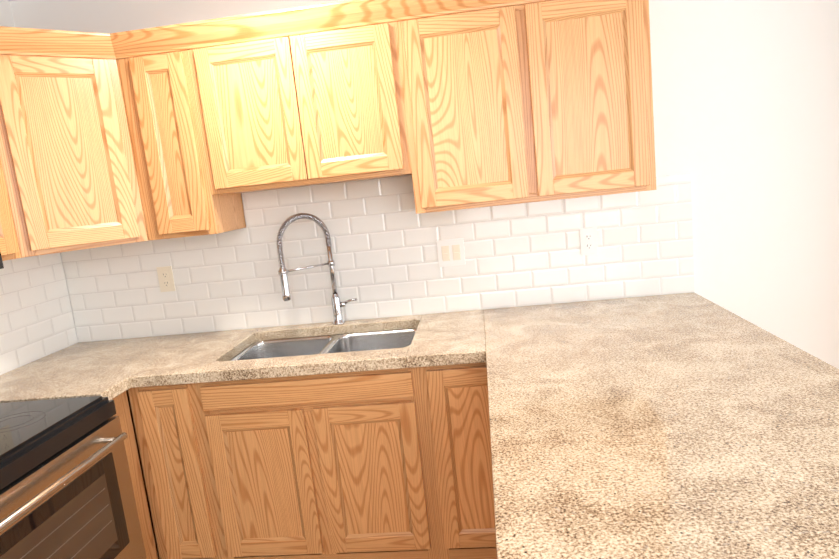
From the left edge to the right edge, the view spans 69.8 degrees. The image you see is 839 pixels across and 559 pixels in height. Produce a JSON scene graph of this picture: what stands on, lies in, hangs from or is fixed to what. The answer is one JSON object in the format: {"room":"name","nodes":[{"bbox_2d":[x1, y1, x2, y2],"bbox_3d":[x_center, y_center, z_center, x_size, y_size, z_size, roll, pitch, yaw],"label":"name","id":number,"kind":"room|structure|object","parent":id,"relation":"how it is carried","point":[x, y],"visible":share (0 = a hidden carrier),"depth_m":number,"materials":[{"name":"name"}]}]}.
{"room":"kitchen","nodes":[
{"label":"kitchen","id":0,"kind":"room"},
{"bbox_2d":[0,0,14,26],"bbox_3d":[-1.934,0.437,0.246,0.100,2.440,5.200,-5,9,6],"label":"wall","id":1,"kind":"structure","parent":0,"point":[6,18],"depth_m":2.57,"materials":[{"name":"white paint"}]},
{"bbox_2d":[0,120,79,260],"bbox_3d":[-1.561,-0.467,2.352,0.335,0.728,0.690,-5,9,6],"label":"upper cabinet","id":2,"kind":"object","parent":1,"relation":"attached to","point":[13,242],"depth_m":2.09,"materials":[{"name":"brown wood"}]},
{"bbox_2d":[0,252,3,268],"bbox_3d":[-1.556,-0.154,1.557,0.442,0.403,0.732,-5,9,6],"label":"over-the-range microwave","id":3,"kind":"object","parent":2,"relation":"attached to","point":[1,265],"visible":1,"depth_m":1.92,"materials":[{"name":"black metal"}]},
{"bbox_2d":[0,253,79,374],"bbox_3d":[-1.724,0.242,1.805,0.008,0.456,1.980,-5,9,6],"label":"tile backsplash","id":4,"kind":"structure","parent":1,"relation":"attached to","point":[37,321],"depth_m":2.57,"materials":[{"name":"white tile"}]},
{"bbox_2d":[10,0,838,368],"bbox_3d":[0.194,-0.173,2.640,3.900,2.440,0.100,-5,9,6],"label":"wall","id":5,"kind":"structure","parent":0,"point":[746,114],"depth_m":2.44,"materials":[{"name":"white paint"}]},
{"bbox_2d":[0,26,143,251],"bbox_3d":[-1.296,-0.514,2.213,0.317,0.746,0.317,-5,9,6],"label":"upper cabinet","id":6,"kind":"object","parent":5,"relation":"attached to","point":[61,112],"depth_m":2.19,"materials":[{"name":"brown wood"}]},
{"bbox_2d":[80,40,203,249],"bbox_3d":[-1.223,-0.525,2.491,0.377,0.728,0.334,-5,9,6],"label":"upper cabinet","id":7,"kind":"object","parent":5,"relation":"attached to","point":[151,98],"depth_m":2.32,"materials":[{"name":"brown wood"}]},
{"bbox_2d":[60,173,693,341],"bbox_3d":[-0.259,-0.124,2.635,2.794,0.608,0.009,-5,9,6],"label":"tile backsplash","id":8,"kind":"structure","parent":5,"relation":"attached to","point":[384,237],"depth_m":2.62,"materials":[{"name":"white tile"}]},
{"bbox_2d":[156,266,175,291],"bbox_3d":[-1.151,-0.001,2.733,0.070,0.115,0.007,-5,9,6],"label":"electrical outlet","id":9,"kind":"object","parent":8,"relation":"attached to","point":[166,279],"visible":1,"depth_m":2.73,"materials":[{"name":"beige plastic"}]},
{"bbox_2d":[436,238,465,266],"bbox_3d":[0.136,-0.115,2.591,0.116,0.115,0.008,-5,9,6],"label":"switch plate","id":10,"kind":"object","parent":8,"relation":"attached to","point":[450,252],"visible":1,"depth_m":2.59,"materials":[{"name":"white plastic"}]},
{"bbox_2d":[579,227,597,255],"bbox_3d":[0.712,-0.160,2.530,0.070,0.115,0.007,-5,9,6],"label":"electrical outlet","id":11,"kind":"object","parent":8,"relation":"attached to","point":[588,242],"visible":1,"depth_m":2.53,"materials":[{"name":"white plastic"}]},
{"bbox_3d":[0.078,1.499,0.237,3.900,0.060,5.400,-5,9,6],"label":"floor","id":12,"kind":"structure","parent":0,"visible":0},
{"bbox_2d":[0,396,145,558],"bbox_3d":[-1.302,0.781,1.695,0.736,1.175,0.728,-5,9,6],"label":"range","id":13,"kind":"object","parent":12,"relation":"on","point":[66,490],"visible":1,"depth_m":1.75,"materials":[{"name":"silver metal"}]},
{"bbox_2d":[112,388,167,558],"bbox_3d":[-1.298,0.852,2.199,0.658,0.876,0.225,-5,9,6],"label":"base cabinet","id":14,"kind":"object","parent":12,"relation":"on","point":[127,404],"depth_m":2.23,"materials":[{"name":"brown wood"}]},
{"bbox_2d":[136,383,231,558],"bbox_3d":[-0.849,0.753,2.519,0.296,0.876,0.639,-5,9,6],"label":"base cabinet","id":15,"kind":"object","parent":12,"relation":"on","point":[175,420],"depth_m":2.21,"materials":[{"name":"brown wood"}]},
{"bbox_2d":[0,372,131,402],"bbox_3d":[-1.355,0.409,2.093,0.646,0.040,0.158,-5,9,6],"label":"countertop","id":16,"kind":"structure","parent":15,"relation":"on","point":[110,385],"depth_m":2.11,"materials":[{"name":"beige stone"}]},
{"bbox_2d":[0,292,759,387],"bbox_3d":[-0.255,0.248,2.372,2.793,0.040,0.648,-5,9,6],"label":"countertop","id":17,"kind":"structure","parent":15,"relation":"on","point":[448,338],"depth_m":2.28,"materials":[{"name":"beige stone"}]},
{"bbox_2d":[276,213,356,324],"bbox_3d":[-0.431,-0.035,2.540,0.282,0.500,0.197,-5,9,6],"label":"faucet","id":18,"kind":"object","parent":17,"relation":"on","point":[337,304],"visible":1,"depth_m":2.54,"materials":[{"name":"silver metal"}]},
{"bbox_2d":[230,329,416,360],"bbox_3d":[-0.365,0.377,2.421,0.751,0.204,0.474,-5,9,6],"label":"sink basin","id":19,"kind":"object","parent":17,"relation":"in","point":[364,341],"visible":0.08,"depth_m":2.61,"materials":[{"name":"silver metal"}]},
{"bbox_2d":[200,374,347,558],"bbox_3d":[-0.520,0.724,2.483,0.520,0.876,0.639,-5,9,6],"label":"base cabinet","id":20,"kind":"object","parent":12,"relation":"on","point":[274,455],"depth_m":2.18,"materials":[{"name":"brown wood"}]},
{"bbox_2d":[324,369,419,558],"bbox_3d":[-0.152,0.692,2.443,0.519,0.876,0.639,-5,9,6],"label":"base cabinet","id":21,"kind":"object","parent":12,"relation":"on","point":[387,464],"depth_m":2.14,"materials":[{"name":"brown wood"}]},
{"bbox_2d":[400,362,496,558],"bbox_3d":[0.261,0.657,2.386,0.470,0.876,0.661,-5,9,6],"label":"base cabinet","id":22,"kind":"object","parent":12,"relation":"on","point":[446,407],"depth_m":2.11,"materials":[{"name":"brown wood"}]},
{"bbox_2d":[480,328,838,558],"bbox_3d":[0.580,0.363,1.111,0.888,0.040,1.710,-5,9,6],"label":"countertop","id":23,"kind":"structure","parent":22,"relation":"on","point":[692,425],"depth_m":1.20,"materials":[{"name":"beige stone"}]}
]}

